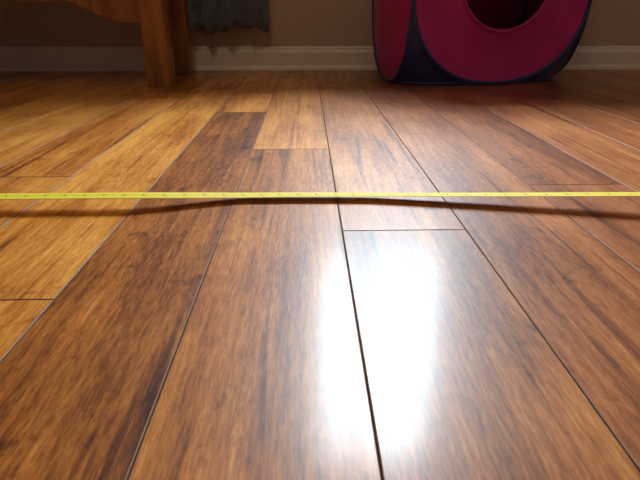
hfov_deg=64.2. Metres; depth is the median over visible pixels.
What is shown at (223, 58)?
baseboard
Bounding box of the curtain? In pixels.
[186,0,268,35]
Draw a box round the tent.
[372,0,592,85]
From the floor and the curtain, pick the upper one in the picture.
the curtain
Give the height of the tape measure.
0.068 m
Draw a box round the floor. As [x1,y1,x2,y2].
[0,70,639,479]
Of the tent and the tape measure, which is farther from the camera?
the tent
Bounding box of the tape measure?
[0,192,639,199]
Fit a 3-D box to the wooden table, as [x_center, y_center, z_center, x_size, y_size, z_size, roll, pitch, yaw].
[-1.175,-0.982,1.681,1.358,0.880,0.440,-1,24,-1]
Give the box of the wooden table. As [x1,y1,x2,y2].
[0,0,192,86]
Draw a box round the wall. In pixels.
[0,0,639,46]
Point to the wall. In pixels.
(291, 22)
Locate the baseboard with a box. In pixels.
[0,46,639,70]
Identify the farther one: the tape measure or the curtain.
the curtain

